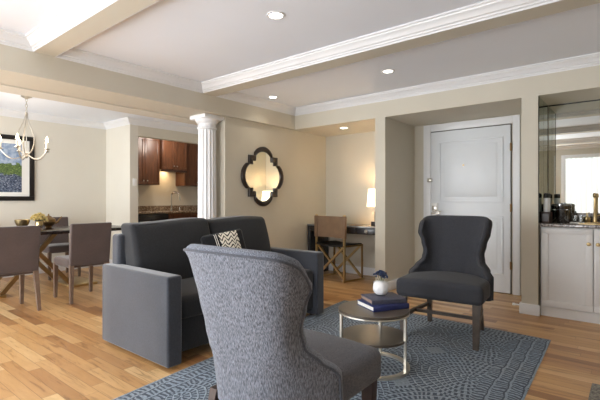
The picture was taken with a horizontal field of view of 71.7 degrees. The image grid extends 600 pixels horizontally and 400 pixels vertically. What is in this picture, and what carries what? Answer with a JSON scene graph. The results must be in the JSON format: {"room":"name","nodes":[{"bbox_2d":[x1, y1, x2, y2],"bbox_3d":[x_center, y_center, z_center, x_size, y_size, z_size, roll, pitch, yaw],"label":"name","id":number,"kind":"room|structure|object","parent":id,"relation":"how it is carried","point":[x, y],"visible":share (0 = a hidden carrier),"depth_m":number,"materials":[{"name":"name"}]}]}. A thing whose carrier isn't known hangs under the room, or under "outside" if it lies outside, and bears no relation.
{"room":"living room","nodes":[
{"label":"living room","id":0,"kind":"room"},
{"bbox_2d":[0,116,105,264],"bbox_3d":[-4.959,-0.090,5.296,0.120,2.440,4.940,0,0,39],"label":"wall","id":1,"kind":"structure","parent":0,"point":[70,179],"depth_m":6.65,"materials":[{"name":"paint"}]},
{"bbox_2d":[0,134,34,200],"bbox_3d":[-4.394,-0.470,5.867,0.030,0.960,1.130,0,0,39],"label":"framed picture","id":2,"kind":"object","parent":1,"relation":"attached to","point":[17,176],"visible":0.8,"depth_m":6.12},
{"bbox_2d":[0,143,21,191],"bbox_3d":[-4.394,-0.470,5.867,0.002,0.710,0.800,0,0,39],"label":"print","id":3,"kind":"object","parent":2,"relation":"attached to","point":[10,169],"depth_m":6.06},
{"bbox_2d":[0,108,105,129],"bbox_3d":[-4.878,-1.263,5.230,0.088,0.094,4.940,0,0,39],"label":"trim","id":4,"kind":"structure","parent":1,"relation":"attached to","point":[3,112],"depth_m":6.46,"materials":[{"name":"white paint"}]},
{"bbox_2d":[3,264,102,277],"bbox_3d":[-4.906,1.070,5.252,0.018,0.120,4.940,0,0,39],"label":"baseboard","id":5,"kind":"structure","parent":1,"relation":"attached to","point":[60,268],"depth_m":6.50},
{"bbox_2d":[0,84,197,124],"bbox_3d":[-2.206,-1.159,4.360,0.270,0.302,6.970,0,0,39],"label":"ceiling","id":6,"kind":"structure","parent":0,"point":[5,88],"depth_m":4.33,"materials":[{"name":"paint"}]},
{"bbox_2d":[106,124,137,259],"bbox_3d":[-3.284,-0.090,7.207,1.540,2.440,0.140,0,0,39],"label":"wall","id":7,"kind":"structure","parent":0,"point":[122,141],"depth_m":6.84,"materials":[{"name":"paint"}]},
{"bbox_2d":[103,117,129,129],"bbox_3d":[-3.035,-1.263,6.857,0.888,0.094,0.088,0,0,39],"label":"trim","id":8,"kind":"structure","parent":7,"relation":"attached to","point":[123,121],"depth_m":6.84,"materials":[{"name":"white paint"}]},
{"bbox_2d":[0,44,294,129],"bbox_3d":[-2.187,-1.165,3.790,0.480,0.290,6.110,0,0,39],"label":"ceiling beam","id":9,"kind":"structure","parent":0,"point":[22,68],"depth_m":4.01,"materials":[{"name":"paint"}]},
{"bbox_2d":[0,28,32,51],"bbox_3d":[-2.640,-1.263,2.785,0.088,0.094,1.540,0,0,39],"label":"trim","id":10,"kind":"structure","parent":9,"relation":"attached to","point":[7,37],"depth_m":3.27,"materials":[{"name":"white paint"}]},
{"bbox_2d":[25,0,117,51],"bbox_3d":[-0.200,-1.263,1.732,5.200,0.094,0.088,0,0,39],"label":"trim","id":11,"kind":"structure","parent":9,"relation":"attached to","point":[76,12],"depth_m":2.91,"materials":[{"name":"white paint"}]},
{"bbox_2d":[55,0,159,56],"bbox_3d":[-0.047,-1.263,1.921,5.200,0.094,0.088,0,0,39],"label":"trim","id":12,"kind":"structure","parent":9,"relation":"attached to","point":[158,0],"depth_m":2.89,"materials":[{"name":"beige paint"}]},
{"bbox_2d":[56,48,202,92],"bbox_3d":[-1.564,-1.263,4.104,0.088,0.094,1.555,0,0,39],"label":"trim","id":13,"kind":"structure","parent":9,"relation":"attached to","point":[73,54],"depth_m":3.99,"materials":[{"name":"white paint"}]},
{"bbox_2d":[216,92,295,115],"bbox_3d":[-0.497,-1.263,5.412,0.088,0.094,1.460,0,0,39],"label":"trim","id":14,"kind":"structure","parent":9,"relation":"attached to","point":[235,96],"depth_m":5.37,"materials":[{"name":"white paint"}]},
{"bbox_2d":[202,0,561,92],"bbox_3d":[0.880,-1.263,3.058,5.200,0.094,0.088,0,0,39],"label":"trim","id":15,"kind":"structure","parent":9,"relation":"attached to","point":[488,9],"depth_m":3.22,"materials":[{"name":"white paint"}]},
{"bbox_2d":[219,3,597,95],"bbox_3d":[1.050,-1.263,3.265,5.200,0.094,0.088,0,0,39],"label":"trim","id":16,"kind":"structure","parent":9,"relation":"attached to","point":[597,3],"depth_m":3.18,"materials":[{"name":"white paint"}]},
{"bbox_2d":[295,52,599,115],"bbox_3d":[1.917,-1.263,4.329,5.200,0.094,0.088,0,0,39],"label":"trim","id":17,"kind":"structure","parent":9,"relation":"attached to","point":[593,59],"depth_m":4.45,"materials":[{"name":"white paint"}]},
{"bbox_2d":[138,171,197,205],"bbox_3d":[-2.962,-0.090,8.726,0.120,2.440,2.620,0,0,39],"label":"wall","id":18,"kind":"structure","parent":0,"point":[148,195],"depth_m":8.79,"materials":[{"name":"paint"}]},
{"bbox_2d":[138,137,159,184],"bbox_3d":[-3.135,-0.765,8.131,0.360,0.930,0.680,0,0,39],"label":"upper cabinet","id":19,"kind":"object","parent":18,"relation":"attached to","point":[148,148],"visible":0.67,"depth_m":8.12,"materials":[{"name":"brown wood"}]},
{"bbox_2d":[138,205,197,210],"bbox_3d":[-2.916,0.172,8.668,0.020,0.105,2.550,0,0,39],"label":"backsplash","id":20,"kind":"structure","parent":18,"relation":"attached to","point":[183,207],"depth_m":8.77,"materials":[{"name":"brown stone"}]},
{"bbox_2d":[160,140,186,172],"bbox_3d":[-2.699,-0.900,8.595,0.450,0.660,0.580,0,0,39],"label":"upper cabinet","id":21,"kind":"object","parent":18,"relation":"attached to","point":[173,155],"visible":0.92,"depth_m":8.44,"materials":[{"name":"brown wood"}]},
{"bbox_2d":[176,143,197,186],"bbox_3d":[-2.326,-0.765,9.123,0.360,0.930,0.700,0,0,39],"label":"upper cabinet","id":22,"kind":"object","parent":18,"relation":"attached to","point":[190,179],"visible":0.31,"depth_m":8.90,"materials":[{"name":"brown wood"}]},
{"bbox_2d":[138,126,197,143],"bbox_3d":[-2.257,-1.180,7.344,0.120,0.260,1.370,0,0,39],"label":"lintel","id":23,"kind":"object","parent":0,"point":[145,132],"visible":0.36,"depth_m":7.20,"materials":[{"name":"paint"}]},
{"bbox_2d":[128,117,197,133],"bbox_3d":[-2.084,-1.263,7.391,0.088,0.094,2.118,0,0,39],"label":"trim","id":24,"kind":"structure","parent":23,"relation":"attached to","point":[133,121],"depth_m":7.06,"materials":[{"name":"white paint"}]},
{"bbox_2d":[216,117,325,249],"bbox_3d":[-0.319,0.045,5.954,0.180,2.170,2.114,0,0,39],"label":"wall","id":25,"kind":"structure","parent":0,"point":[301,156],"depth_m":5.87,"materials":[{"name":"paint"}]},
{"bbox_2d":[241,147,283,205],"bbox_3d":[-0.488,-0.315,5.572,0.036,0.800,0.800,0,0,39],"label":"wall mirror","id":26,"kind":"object","parent":25,"relation":"attached to","point":[262,175],"visible":1,"depth_m":5.57,"materials":[{"name":"brown metal"}]},
{"bbox_2d":[246,152,279,200],"bbox_3d":[-0.494,-0.315,5.577,0.001,0.667,0.667,0,0,39],"label":"mirror glass","id":27,"kind":"object","parent":26,"relation":"attached to","point":[261,175],"depth_m":5.57,"materials":[{"name":"mirror"}]},
{"bbox_2d":[0,0,599,127],"bbox_3d":[-1.092,-1.360,3.923,9.350,0.100,7.900,0,0,39],"label":"ceiling","id":28,"kind":"structure","parent":0,"point":[198,40],"depth_m":3.45,"materials":[{"name":"paint"}]},
{"bbox_2d":[0,95,49,160],"bbox_3d":[-3.468,-0.909,5.249,0.566,0.800,0.589,0,0,39],"label":"chandelier","id":29,"kind":"object","parent":28,"relation":"hanging from","point":[18,142],"visible":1,"depth_m":5.21,"materials":[{"name":"silver metal"}]},
{"bbox_2d":[35,0,157,56],"bbox_3d":[-0.123,-1.263,1.827,5.200,0.094,0.155,0,0,39],"label":"ceiling beam","id":30,"kind":"structure","parent":28,"relation":"attached to","point":[119,10],"depth_m":2.89,"materials":[{"name":"paint"}]},
{"bbox_2d":[266,11,284,19],"bbox_3d":[-0.171,-1.306,2.939,0.136,0.007,0.136,0,0,39],"label":"recessed light","id":31,"kind":"object","parent":28,"relation":"in","point":[275,15],"visible":1,"depth_m":2.94,"materials":[{"name":"beige"}]},
{"bbox_2d":[381,69,394,72],"bbox_3d":[0.894,-1.306,4.213,0.136,0.007,0.136,0,0,39],"label":"recessed light","id":32,"kind":"object","parent":28,"relation":"in","point":[384,70],"visible":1,"depth_m":4.21,"materials":[{"name":"beige"}]},
{"bbox_2d":[203,0,599,95],"bbox_3d":[0.965,-1.263,3.161,5.200,0.094,0.180,0,0,39],"label":"ceiling beam","id":33,"kind":"structure","parent":28,"relation":"attached to","point":[564,5],"depth_m":3.16,"materials":[{"name":"paint"}]},
{"bbox_2d":[0,266,599,399],"bbox_3d":[-1.092,1.180,3.923,9.350,0.100,7.900,0,0,39],"label":"floor","id":34,"kind":"structure","parent":0,"point":[59,351],"depth_m":3.18,"materials":[{"name":"brown wood"}]},
{"bbox_2d":[0,225,40,310],"bbox_3d":[-2.979,0.695,4.223,0.515,0.870,0.460,0,0,39],"label":"dining chair","id":35,"kind":"object","parent":34,"relation":"on","point":[19,245],"visible":1,"depth_m":4.13,"materials":[{"name":"beige fabric"}]},
{"bbox_2d":[35,217,80,279],"bbox_3d":[-3.583,0.695,6.148,0.515,0.870,0.460,0,0,39],"label":"dining chair","id":36,"kind":"object","parent":34,"relation":"on","point":[60,243],"visible":0.46,"depth_m":6.15,"materials":[{"name":"beige fabric"}]},
{"bbox_2d":[0,225,120,297],"bbox_3d":[-3.377,0.752,5.290,0.980,0.755,2.150,0,0,39],"label":"dining table","id":37,"kind":"object","parent":34,"relation":"on","point":[64,281],"visible":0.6,"depth_m":5.25,"materials":[{"name":"brown wood"}]},
{"bbox_2d":[14,219,29,225],"bbox_3d":[-3.536,0.312,5.284,0.172,0.125,0.172,0,0,39],"label":"brass bowl","id":38,"kind":"object","parent":37,"relation":"on","point":[19,222],"visible":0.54,"depth_m":5.23,"materials":[{"name":"gold metal"}]},
{"bbox_2d":[35,221,42,228],"bbox_3d":[-3.365,0.322,5.351,0.090,0.105,0.090,0,0,39],"label":"brass vase","id":39,"kind":"object","parent":37,"relation":"on","point":[40,223],"visible":0.61,"depth_m":5.32,"materials":[{"name":"gold metal"}]},
{"bbox_2d":[30,212,48,221],"bbox_3d":[-3.361,0.227,5.348,0.200,0.141,0.200,0,0,-15],"label":"flower bouquet","id":40,"kind":"object","parent":39,"relation":"in","point":[39,216],"visible":1,"depth_m":5.32,"materials":[{"name":"beige plant"}]},
{"bbox_2d":[42,214,61,227],"bbox_3d":[-3.372,0.280,5.582,0.258,0.190,0.170,0,0,10],"label":"teapot","id":41,"kind":"object","parent":37,"relation":"on","point":[52,221],"visible":0.73,"depth_m":5.55,"materials":[{"name":"gold metal"}]},
{"bbox_2d":[42,217,55,227],"bbox_3d":[-3.382,0.302,5.584,0.170,0.145,0.170,0,0,-21],"label":"bowl","id":42,"kind":"object","parent":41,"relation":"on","point":[52,221],"depth_m":5.54,"materials":[{"name":"gold metal"}]},
{"bbox_2d":[53,222,111,303],"bbox_3d":[-2.528,0.695,4.823,0.515,0.870,0.460,0,0,39],"label":"dining chair","id":43,"kind":"object","parent":34,"relation":"on","point":[89,243],"visible":1,"depth_m":4.67,"materials":[{"name":"beige fabric"}]},
{"bbox_2d":[138,213,167,221],"bbox_3d":[-3.017,0.698,8.047,0.649,0.865,0.680,0,0,39],"label":"dishwasher","id":44,"kind":"object","parent":34,"relation":"on","point":[162,216],"visible":0.19,"depth_m":7.85,"materials":[{"name":"black metal"}]},
{"bbox_2d":[168,212,197,218],"bbox_3d":[-2.341,0.695,8.897,0.622,0.870,1.470,0,0,39],"label":"base cabinet","id":45,"kind":"object","parent":34,"relation":"on","point":[170,215],"visible":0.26,"depth_m":8.37,"materials":[{"name":"brown wood"}]},
{"bbox_2d":[138,205,197,213],"bbox_3d":[-2.676,0.189,8.472,0.640,0.140,2.550,0,0,39],"label":"countertop","id":46,"kind":"structure","parent":45,"relation":"on","point":[184,208],"depth_m":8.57,"materials":[{"name":"brown stone"}]},
{"bbox_2d":[170,192,179,210],"bbox_3d":[-2.615,0.023,8.679,0.216,0.401,0.104,0,0,-9],"label":"kitchen faucet","id":47,"kind":"object","parent":46,"relation":"on","point":[172,193],"visible":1,"depth_m":8.68,"materials":[{"name":"silver metal"}]},
{"bbox_2d":[190,113,223,218],"bbox_3d":[-1.133,0.056,5.059,0.330,2.149,0.330,0,0,39],"label":"column","id":48,"kind":"structure","parent":34,"relation":"on","point":[206,122],"depth_m":4.97,"materials":[{"name":"white paint"}]},
{"bbox_2d":[102,216,323,367],"bbox_3d":[-0.665,0.646,3.665,0.910,0.967,1.740,0,0,39],"label":"sofa","id":49,"kind":"object","parent":34,"relation":"on","point":[152,310],"visible":0.58,"depth_m":3.19,"materials":[{"name":"grey fabric"}]},
{"bbox_2d":[121,218,209,278],"bbox_3d":[-1.100,0.430,3.538,0.331,0.534,0.753,0,0,39],"label":"cushion","id":50,"kind":"object","parent":49,"relation":"on","point":[159,245],"depth_m":3.36,"materials":[{"name":"grey fabric"}]},
{"bbox_2d":[182,277,202,318],"bbox_3d":[-0.842,0.745,3.327,0.700,0.184,0.757,0,0,39],"label":"seat cushion","id":51,"kind":"object","parent":49,"relation":"on","point":[191,306],"depth_m":2.92,"materials":[{"name":"grey fabric"}]},
{"bbox_2d":[201,229,245,248],"bbox_3d":[-0.640,0.450,3.579,0.411,0.388,0.204,0,0,-29],"label":"throw pillow","id":52,"kind":"object","parent":49,"relation":"on","point":[232,238],"visible":0.43,"depth_m":3.54,"materials":[{"name":"black fabric"}]},
{"bbox_2d":[206,216,270,251],"bbox_3d":[-0.622,0.429,4.125,0.331,0.532,0.733,0,0,39],"label":"cushion","id":53,"kind":"object","parent":49,"relation":"on","point":[254,229],"depth_m":4.10,"materials":[{"name":"grey fabric"}]},
{"bbox_2d":[305,269,312,282],"bbox_3d":[-0.363,0.745,3.914,0.700,0.184,0.737,0,0,39],"label":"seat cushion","id":54,"kind":"object","parent":49,"relation":"on","point":[309,272],"depth_m":3.94,"materials":[{"name":"grey fabric"}]},
{"bbox_2d":[113,300,550,399],"bbox_3d":[0.271,1.124,2.702,2.135,0.012,3.330,0,0,39],"label":"area rug","id":55,"kind":"object","parent":34,"relation":"on","point":[444,365],"visible":0.5,"depth_m":2.79,"materials":[{"name":"blue carpet"}]},
{"bbox_2d":[183,244,380,399],"bbox_3d":[-0.084,0.645,1.769,0.655,0.946,0.684,0,0,38],"label":"wingback chair","id":56,"kind":"object","parent":55,"relation":"on","point":[254,303],"visible":1,"depth_m":1.51,"materials":[{"name":"grey fabric"}]},
{"bbox_2d":[338,300,409,380],"bbox_3d":[0.497,0.923,2.801,0.476,0.389,0.476,0,0,39],"label":"accent table","id":57,"kind":"object","parent":55,"relation":"on","point":[380,336],"visible":0.67,"depth_m":2.71,"materials":[{"name":"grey wood"}]},
{"bbox_2d":[342,324,407,347],"bbox_3d":[0.497,0.914,2.801,0.450,0.017,0.450,0,0,39],"label":"shelf","id":58,"kind":"object","parent":57,"relation":"attached to","point":[377,336],"depth_m":2.78,"materials":[{"name":"brown wood"}]},
{"bbox_2d":[357,299,408,311],"bbox_3d":[0.565,0.713,2.847,0.277,0.033,0.228,0,0,-21],"label":"hardcover book","id":59,"kind":"object","parent":57,"relation":"on","point":[384,307],"visible":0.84,"depth_m":2.76,"materials":[{"name":"blue paper"}]},
{"bbox_2d":[360,292,405,304],"bbox_3d":[0.573,0.680,2.873,0.252,0.030,0.203,0,0,-14],"label":"hardcover book","id":60,"kind":"object","parent":59,"relation":"on","point":[390,297],"visible":0.98,"depth_m":2.80,"materials":[{"name":"paper"}]},
{"bbox_2d":[373,280,388,294],"bbox_3d":[0.565,0.611,2.900,0.110,0.109,0.110,0,0,-26],"label":"round vase","id":61,"kind":"object","parent":60,"relation":"on","point":[379,287],"visible":0.98,"depth_m":2.86,"materials":[{"name":"white ceramic"}]},
{"bbox_2d":[373,270,387,280],"bbox_3d":[0.561,0.533,2.897,0.099,0.095,0.097,0,0,3],"label":"posy","id":62,"kind":"object","parent":61,"relation":"on","point":[381,273],"visible":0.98,"depth_m":2.88,"materials":[{"name":"blue plant"}]},
{"bbox_2d":[396,215,493,350],"bbox_3d":[1.248,0.629,3.501,0.701,0.978,0.684,0,0,34],"label":"wingback chair","id":63,"kind":"object","parent":55,"relation":"on","point":[452,267],"visible":1,"depth_m":3.53,"materials":[{"name":"grey fabric"}]},
{"bbox_2d":[314,214,363,282],"bbox_3d":[0.571,0.670,6.012,0.440,0.920,0.600,0,0,-42],"label":"folding chair","id":64,"kind":"object","parent":34,"relation":"on","point":[324,226],"visible":1,"depth_m":5.91,"materials":[{"name":"brown wood"}]},
{"bbox_2d":[307,224,374,270],"bbox_3d":[0.772,0.748,6.073,1.310,0.765,0.502,0,0,39],"label":"writing desk","id":65,"kind":"object","parent":34,"relation":"on","point":[366,229],"visible":0.35,"depth_m":6.28,"materials":[{"name":"paint"}]},
{"bbox_2d":[367,189,374,225],"bbox_3d":[1.079,0.104,5.856,0.270,0.520,0.270,0,0,39],"label":"table lamp","id":66,"kind":"object","parent":65,"relation":"on","point":[371,192],"visible":0.23,"depth_m":5.78,"materials":[{"name":"beige fabric"}]},
{"bbox_2d":[541,227,599,323],"bbox_3d":[3.239,0.696,3.648,1.900,0.868,0.552,0,0,39],"label":"bar cabinet","id":67,"kind":"object","parent":34,"relation":"on","point":[570,257],"visible":1,"depth_m":3.91,"materials":[{"name":"white wood"}]},
{"bbox_2d":[540,213,599,228],"bbox_3d":[3.244,0.198,3.654,1.900,0.125,0.545,0,0,39],"label":"countertop","id":68,"kind":"structure","parent":67,"relation":"on","point":[553,224],"depth_m":3.99,"materials":[{"name":"grey stone"}]},
{"bbox_2d":[541,212,551,222],"bbox_3d":[2.485,0.174,4.178,0.072,0.110,0.203,0,0,39],"label":"caddy","id":69,"kind":"object","parent":68,"relation":"on","point":[546,217],"visible":0.88,"depth_m":4.10,"materials":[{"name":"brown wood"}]},
{"bbox_2d":[543,193,548,211],"bbox_3d":[2.454,0.025,4.141,0.046,0.188,0.046,0,0,39],"label":"jar","id":70,"kind":"object","parent":69,"relation":"on","point":[545,195],"visible":1,"depth_m":4.12,"materials":[{"name":"white glass"}]},
{"bbox_2d":[551,203,571,222],"bbox_3d":[2.699,0.130,4.283,0.188,0.200,0.188,0,0,39],"label":"coffee maker","id":71,"kind":"object","parent":68,"relation":"on","point":[561,212],"visible":0.98,"depth_m":4.21,"materials":[{"name":"metal"}]},
{"bbox_2d":[572,213,599,222],"bbox_3d":[3.415,0.182,3.856,1.890,0.095,0.017,0,0,39],"label":"backsplash","id":72,"kind":"structure","parent":68,"relation":"on","point":[590,215],"depth_m":4.23,"materials":[{"name":"grey stone"}]},
{"bbox_2d":[584,213,589,221],"bbox_3d":[2.884,0.178,4.173,0.063,0.103,0.056,0,0,-14],"label":"soap dispenser","id":73,"kind":"object","parent":68,"relation":"on","point":[586,218],"visible":0.77,"depth_m":4.16,"materials":[{"name":"gold metal"}]},
{"bbox_2d":[579,222,599,224],"bbox_3d":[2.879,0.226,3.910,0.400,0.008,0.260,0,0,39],"label":"bar sink","id":74,"kind":"object","parent":68,"relation":"in","point":[589,223],"visible":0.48,"depth_m":4.00,"materials":[{"name":"gold metal"}]},
{"bbox_2d":[592,193,599,222],"bbox_3d":[2.907,0.079,4.099,0.145,0.301,0.084,0,0,-27],"label":"bar faucet","id":75,"kind":"object","parent":68,"relation":"on","point":[594,196],"visible":0.96,"depth_m":4.12,"materials":[{"name":"gold metal"}]},
{"bbox_3d":[2.751,0.224,4.118,0.120,0.010,0.090,0,0,39],"label":"tray","id":76,"kind":"object","parent":68,"relation":"on","visible":0},
{"bbox_2d":[571,215,576,221],"bbox_3d":[2.731,0.186,4.134,0.048,0.065,0.048,0,0,39],"label":"drinking glass","id":77,"kind":"object","parent":76,"relation":"on","point":[573,217],"visible":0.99,"depth_m":4.12,"materials":[{"name":"white"}]},
{"bbox_2d":[578,215,582,221],"bbox_3d":[2.772,0.186,4.101,0.048,0.065,0.048,0,0,39],"label":"drinking glass","id":78,"kind":"object","parent":76,"relation":"on","point":[580,218],"visible":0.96,"depth_m":4.08,"materials":[{"name":"white"}]},
{"bbox_2d":[588,383,599,399],"bbox_3d":[1.923,1.124,1.915,1.000,0.010,0.800,0,0,39],"label":"floor mat","id":79,"kind":"object","parent":34,"relation":"on","point":[594,394],"visible":1,"depth_m":2.41,"materials":[{"name":"grey fabric"}]},
{"bbox_2d":[375,117,413,290],"bbox_3d":[1.265,0.055,5.460,0.157,2.150,0.878,0,0,39],"label":"wall","id":80,"kind":"structure","parent":0,"point":[394,140],"depth_m":5.27,"materials":[{"name":"paint"}]},
{"bbox_2d":[326,114,520,294],"bbox_3d":[1.565,-0.090,5.859,7.680,2.440,0.120,0,0,39],"label":"wall","id":81,"kind":"structure","parent":0,"point":[350,158],"depth_m":6.31,"materials":[{"name":"paint"}]},
{"bbox_2d":[329,263,374,275],"bbox_3d":[0.952,1.070,6.270,1.351,0.120,0.018,0,0,39],"label":"baseboard","id":82,"kind":"structure","parent":81,"relation":"attached to","point":[368,271],"depth_m":6.34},
{"bbox_2d":[423,115,519,295],"bbox_3d":[2.122,0.060,5.257,1.185,2.140,0.110,0,0,39],"label":"door","id":83,"kind":"structure","parent":81,"relation":"in","point":[467,165],"depth_m":5.14,"materials":[{"name":"paint"}]},
{"bbox_2d":[294,65,599,136],"bbox_3d":[2.189,-1.165,4.718,5.270,0.290,0.860,0,0,39],"label":"ceiling","id":84,"kind":"structure","parent":0,"point":[503,98],"depth_m":4.68,"materials":[{"name":"paint"}]},
{"bbox_2d":[521,96,540,312],"bbox_3d":[2.540,0.055,4.432,0.145,2.150,0.860,0,0,39],"label":"wall pier","id":85,"kind":"object","parent":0,"point":[530,227],"visible":0.64,"depth_m":4.10,"materials":[{"name":"paint"}]},
{"bbox_2d":[519,303,539,315],"bbox_3d":[2.262,1.077,4.091,0.181,0.105,0.020,0,0,39],"label":"baseboard","id":86,"kind":"object","parent":85,"relation":"attached to","point":[524,308],"visible":1,"depth_m":4.08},
{"bbox_2d":[538,96,547,222],"bbox_3d":[2.505,-0.397,4.268,0.006,1.244,0.533,0,0,39],"label":"mirror","id":87,"kind":"object","parent":85,"relation":"attached to","point":[542,106],"visible":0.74,"depth_m":4.21,"materials":[{"name":"clear glass"}]},
{"bbox_2d":[548,99,596,192],"bbox_3d":[3.589,0.055,3.934,2.110,2.150,0.305,0,0,39],"label":"wall niche","id":88,"kind":"object","parent":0,"point":[596,99],"visible":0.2,"depth_m":4.48,"materials":[{"name":"paint"}]},
{"bbox_2d":[549,99,599,212],"bbox_3d":[3.474,-0.441,3.825,2.050,1.152,0.006,0,0,39],"label":"mirror","id":89,"kind":"object","parent":88,"relation":"attached to","point":[574,128],"visible":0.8,"depth_m":4.32,"materials":[{"name":"clear glass"}]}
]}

